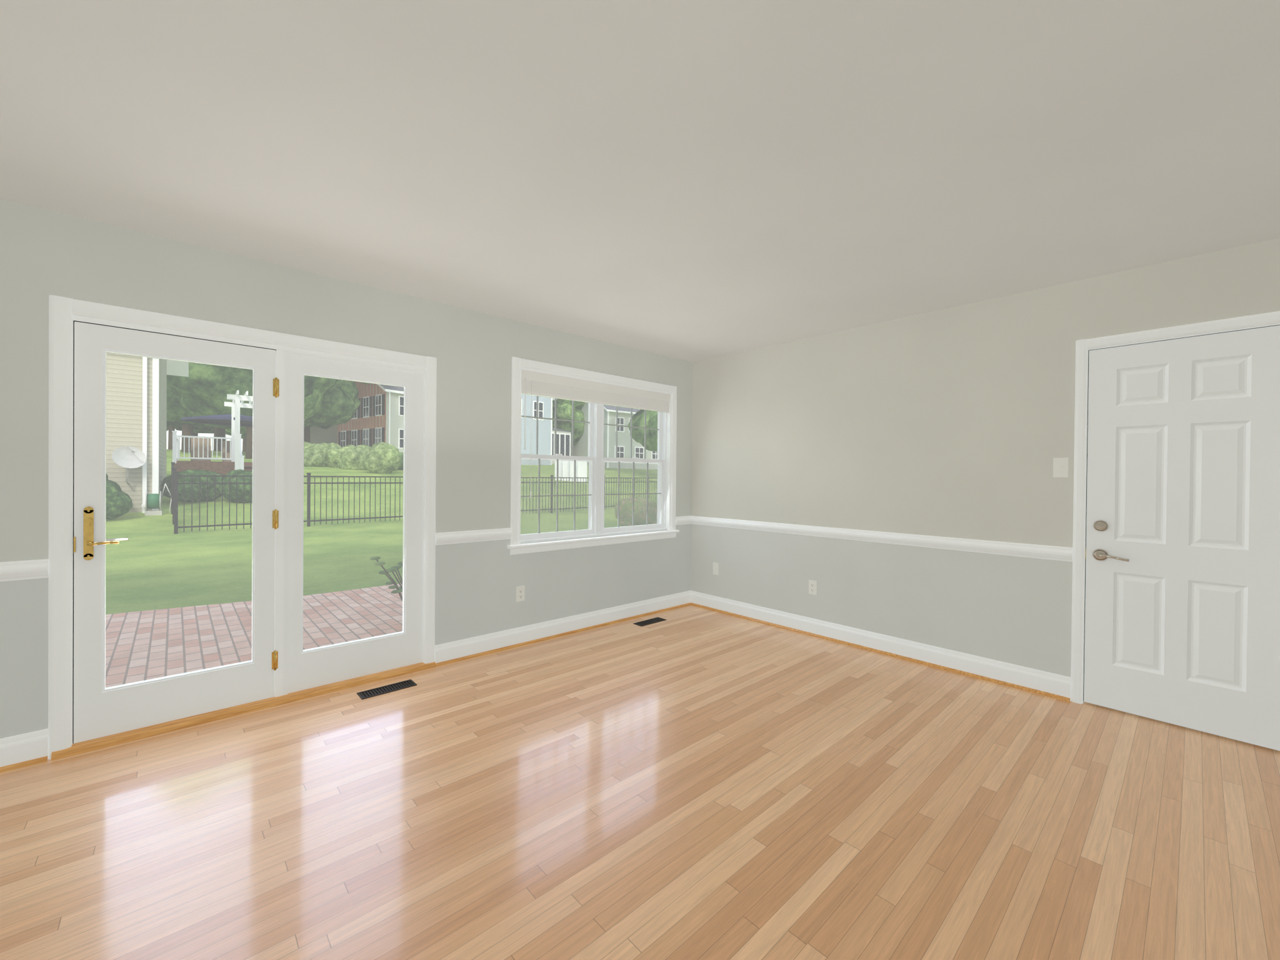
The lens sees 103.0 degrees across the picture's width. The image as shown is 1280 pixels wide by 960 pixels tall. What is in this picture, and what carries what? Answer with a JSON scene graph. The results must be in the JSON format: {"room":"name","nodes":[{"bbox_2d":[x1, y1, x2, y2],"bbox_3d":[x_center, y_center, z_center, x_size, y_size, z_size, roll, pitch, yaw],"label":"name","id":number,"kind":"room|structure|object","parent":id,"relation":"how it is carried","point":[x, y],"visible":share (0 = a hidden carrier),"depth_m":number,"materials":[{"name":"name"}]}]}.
{"room":"empty living room","nodes":[
{"label":"empty living room","id":0,"kind":"room"},
{"bbox_2d":[0,198,692,738],"bbox_3d":[-1.456,0.527,3.456,5.800,3.440,0.160,0,1,-42],"label":"wall","id":1,"kind":"structure","parent":0,"point":[44,254],"depth_m":3.10,"materials":[{"name":"paint"}]},
{"bbox_2d":[0,728,48,773],"bbox_3d":[-2.998,1.176,1.925,0.999,0.135,0.031,0,1,-42],"label":"baseboard","id":2,"kind":"structure","parent":1,"relation":"attached to","point":[22,750],"depth_m":2.22,"materials":[{"name":"white wood"}]},
{"bbox_2d":[73,321,279,743],"bbox_3d":[-2.312,0.243,2.595,0.766,1.926,0.154,0,1,-42],"label":"leaf","id":3,"kind":"object","parent":1,"relation":"attached to","point":[100,709],"visible":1,"depth_m":2.49,"materials":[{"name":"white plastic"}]},
{"bbox_2d":[48,295,436,760],"bbox_3d":[-2.063,0.264,2.915,1.730,2.163,0.254,0,1,-42],"label":"door frame","id":4,"kind":"structure","parent":1,"relation":"attached to","point":[63,311],"depth_m":2.45,"materials":[{"name":"white wood"}]},
{"bbox_2d":[283,350,425,694],"bbox_3d":[-1.730,0.245,3.138,0.777,1.936,0.058,0,1,-42],"label":"leaf","id":5,"kind":"object","parent":1,"relation":"attached to","point":[305,669],"visible":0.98,"depth_m":3.09,"materials":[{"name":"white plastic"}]},
{"bbox_2d":[516,585,524,601],"bbox_3d":[-0.903,0.860,3.852,0.070,0.115,0.008,0,1,-42],"label":"outlet","id":6,"kind":"object","parent":1,"relation":"attached to","point":[520,592],"visible":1,"depth_m":3.85,"materials":[{"name":"white plastic"}]},
{"bbox_2d":[435,590,689,666],"bbox_3d":[-0.443,1.183,4.262,2.515,0.135,0.031,0,1,-42],"label":"baseboard","id":7,"kind":"structure","parent":1,"relation":"attached to","point":[447,653],"depth_m":4.02,"materials":[{"name":"white wood"}]},
{"bbox_2d":[507,356,679,554],"bbox_3d":[-0.348,-0.176,4.426,1.812,1.475,0.208,0,1,-42],"label":"window","id":8,"kind":"structure","parent":1,"relation":"in","point":[595,459],"depth_m":4.40,"materials":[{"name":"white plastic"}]},
{"bbox_2d":[521,370,669,412],"bbox_3d":[-0.318,-0.744,4.405,1.607,0.173,0.051,0,1,-42],"label":"window shade","id":9,"kind":"object","parent":8,"relation":"attached to","point":[550,385],"visible":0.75,"depth_m":4.29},
{"bbox_2d":[524,377,531,499],"bbox_3d":[-0.855,-0.315,3.890,0.063,0.928,0.010,0,1,-42],"label":"cord","id":10,"kind":"object","parent":9,"relation":"hanging from","point":[525,431],"visible":1,"depth_m":3.87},
{"bbox_2d":[0,605,1279,959],"bbox_3d":[0.359,1.337,1.469,5.800,0.120,5.560,0,1,-42],"label":"floor","id":11,"kind":"structure","parent":0,"point":[690,783],"depth_m":1.89,"materials":[{"name":"brown wood"}]},
{"bbox_2d":[356,679,416,699],"bbox_3d":[-1.507,1.249,3.040,0.305,0.008,0.110,0,1,-42],"label":"floor vent","id":12,"kind":"object","parent":11,"relation":"in","point":[381,690],"visible":1,"depth_m":3.04,"materials":[{"name":"metal"}]},
{"bbox_2d":[633,616,666,626],"bbox_3d":[0.088,1.254,4.502,0.305,0.008,0.110,0,1,-42],"label":"floor vent","id":13,"kind":"object","parent":11,"relation":"in","point":[650,621],"visible":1,"depth_m":4.50,"materials":[{"name":"metal"}]},
{"bbox_2d":[0,0,1279,362],"bbox_3d":[0.382,-1.223,1.452,5.800,0.120,5.560,0,1,-42],"label":"ceiling","id":14,"kind":"structure","parent":0,"point":[692,180],"depth_m":1.78,"materials":[{"name":"paint"}]},
{"bbox_2d":[690,238,1279,677],"bbox_3d":[2.390,0.564,3.206,0.140,3.440,5.400,0,1,-42],"label":"wall","id":15,"kind":"structure","parent":0,"point":[955,422],"depth_m":3.53,"materials":[{"name":"paint"}]},
{"bbox_2d":[712,562,718,574],"bbox_3d":[0.729,0.856,4.912,0.009,0.115,0.070,0,1,-42],"label":"outlet","id":16,"kind":"object","parent":15,"relation":"attached to","point":[715,568],"visible":1,"depth_m":4.91,"materials":[{"name":"white plastic"}]},
{"bbox_2d":[808,580,816,594],"bbox_3d":[1.412,0.879,4.166,0.008,0.115,0.070,0,1,-42],"label":"outlet","id":17,"kind":"object","parent":15,"relation":"attached to","point":[812,587],"visible":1,"depth_m":4.16,"materials":[{"name":"white plastic"}]},
{"bbox_2d":[690,590,1070,701],"bbox_3d":[1.500,1.202,4.052,0.031,0.135,2.964,0,1,-42],"label":"baseboard","id":18,"kind":"structure","parent":15,"relation":"attached to","point":[1051,685],"depth_m":3.63,"materials":[{"name":"white wood"}]},
{"bbox_2d":[1053,457,1068,477],"bbox_3d":[2.474,-0.073,2.997,0.022,0.115,0.070,0,1,-42],"label":"light switch","id":19,"kind":"object","parent":15,"relation":"attached to","point":[1060,467],"visible":1,"depth_m":3.00,"materials":[{"name":"white plastic"}]},
{"bbox_2d":[1070,311,1279,703],"bbox_3d":[2.841,0.244,2.687,0.137,2.093,0.839,0,1,-42],"label":"door frame","id":20,"kind":"structure","parent":15,"relation":"attached to","point":[1083,347],"depth_m":2.92,"materials":[{"name":"white wood"}]},
{"bbox_2d":[1083,325,1279,750],"bbox_3d":[2.795,0.269,2.648,0.102,2.016,0.726,0,1,-42],"label":"door","id":21,"kind":"structure","parent":15,"relation":"in","point":[1182,614],"depth_m":2.63,"materials":[{"name":"white wood"}]},
{"label":"outside","id":22,"kind":"structure","parent":0,"visible":0},
{"bbox_2d":[105,583,402,687],"bbox_3d":[-4.026,1.374,3.744,6.400,0.095,3.595,0,1,-42],"label":"patio","id":23,"kind":"structure","parent":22,"point":[309,633],"depth_m":4.49,"materials":[{"name":"brick"}]},
{"bbox_2d":[370,556,402,601],"bbox_3d":[-2.233,1.034,4.873,0.676,0.620,0.832,0,1,-42],"label":"plant","id":24,"kind":"object","parent":23,"relation":"on","point":[393,569],"depth_m":4.69,"materials":[{"name":"green plant"}]},
{"bbox_2d":[105,449,657,614],"bbox_3d":[-25.944,-1.480,63.736,200.000,4.510,121.780,0,1,-42],"label":"lawn","id":25,"kind":"structure","parent":22,"point":[176,544],"depth_m":10.15,"materials":[{"name":"green plant"}]},
{"bbox_2d":[105,473,132,519],"bbox_3d":[-15.002,0.138,10.089,7.035,1.817,2.063,0,1,-42],"label":"bush","id":26,"kind":"object","parent":25,"relation":"on","point":[118,505],"depth_m":12.04,"materials":[{"name":"green plant"}]},
{"bbox_2d":[106,352,188,513],"bbox_3d":[-17.929,-2.405,12.190,10.754,7.620,6.500,0,1,-42],"label":"house siding","id":27,"kind":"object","parent":25,"relation":"on","point":[160,420],"depth_m":13.22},
{"bbox_2d":[145,483,171,515],"bbox_3d":[-12.468,0.517,13.195,0.515,0.862,0.527,0,1,-42],"label":"hose reel","id":28,"kind":"object","parent":25,"relation":"on","point":[150,501],"depth_m":13.03,"materials":[{"name":"green plastic"}]},
{"bbox_2d":[171,390,252,474],"bbox_3d":[-16.527,-1.375,20.777,3.779,3.800,6.287,0,1,-42],"label":"deck","id":29,"kind":"object","parent":25,"relation":"on","point":[234,425],"depth_m":19.93,"materials":[{"name":"white wood"}]},
{"bbox_2d":[160,441,403,503],"bbox_3d":[-14.802,-0.743,23.744,10.807,2.868,16.758,0,1,-42],"label":"hedge","id":30,"kind":"object","parent":25,"relation":"on","point":[312,459],"depth_m":26.83,"materials":[{"name":"green plant"}]},
{"bbox_2d":[310,381,403,452],"bbox_3d":[-23.906,-5.629,49.824,18.052,8.820,16.518,0,1,-42],"label":"house","id":31,"kind":"structure","parent":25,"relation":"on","point":[386,419],"depth_m":43.29,"materials":[{"name":"red"}]},
{"bbox_2d":[166,361,657,458],"bbox_3d":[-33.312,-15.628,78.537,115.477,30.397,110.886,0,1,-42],"label":"tree","id":32,"kind":"object","parent":25,"relation":"on","point":[210,384],"depth_m":32.96,"materials":[{"name":"green plant"}]},
{"bbox_2d":[170,461,657,533],"bbox_3d":[-0.195,0.488,22.316,29.970,1.808,3.179,0,1,-42],"label":"fence","id":33,"kind":"object","parent":25,"relation":"on","point":[174,512],"depth_m":13.09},
{"bbox_2d":[520,393,571,464],"bbox_3d":[-11.712,-5.558,47.161,9.700,10.120,9.125,1,1,42],"label":"house","id":34,"kind":"structure","parent":25,"relation":"on","point":[544,423],"depth_m":44.00,"materials":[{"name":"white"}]},
{"bbox_2d":[554,460,587,481],"bbox_3d":[-4.236,-0.479,31.259,1.731,1.592,0.974,0,1,-42],"label":"fence","id":35,"kind":"object","parent":25,"relation":"on","point":[584,470],"depth_m":31.16,"materials":[{"name":"plastic"}]},
{"bbox_2d":[573,402,657,469],"bbox_3d":[-2.582,-4.843,52.238,7.700,9.020,8.805,0,0,-37],"label":"house","id":36,"kind":"structure","parent":25,"relation":"on","point":[620,435],"depth_m":48.13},
{"bbox_2d":[614,496,656,526],"bbox_3d":[0.016,0.922,13.018,1.418,0.998,1.220,0,1,-42],"label":"bush","id":37,"kind":"object","parent":25,"relation":"on","point":[627,515],"depth_m":12.60,"materials":[{"name":"green plant"}]},
{"bbox_3d":[2.142,0.086,-0.551,5.300,2.440,0.200,0,1,-42],"label":"wall","id":38,"kind":"structure","parent":0,"visible":0},
{"bbox_2d":[0,559,48,581],"bbox_3d":[-2.995,0.392,1.924,0.999,0.082,0.022,0,1,-42],"label":"trim","id":39,"kind":"structure","parent":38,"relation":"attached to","point":[20,570],"depth_m":2.21,"materials":[{"name":"white wood"}]},
{"bbox_2d":[435,528,511,544],"bbox_3d":[-1.162,0.398,3.599,0.555,0.082,0.022,0,1,-42],"label":"trim","id":40,"kind":"structure","parent":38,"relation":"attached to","point":[485,535],"depth_m":3.58,"materials":[{"name":"white wood"}]},
{"bbox_2d":[687,515,1072,561],"bbox_3d":[1.510,0.419,4.050,0.022,0.082,2.964,0,1,-42],"label":"trim","id":41,"kind":"structure","parent":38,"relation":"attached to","point":[1064,554],"depth_m":3.63,"materials":[{"name":"white wood"}]}
]}

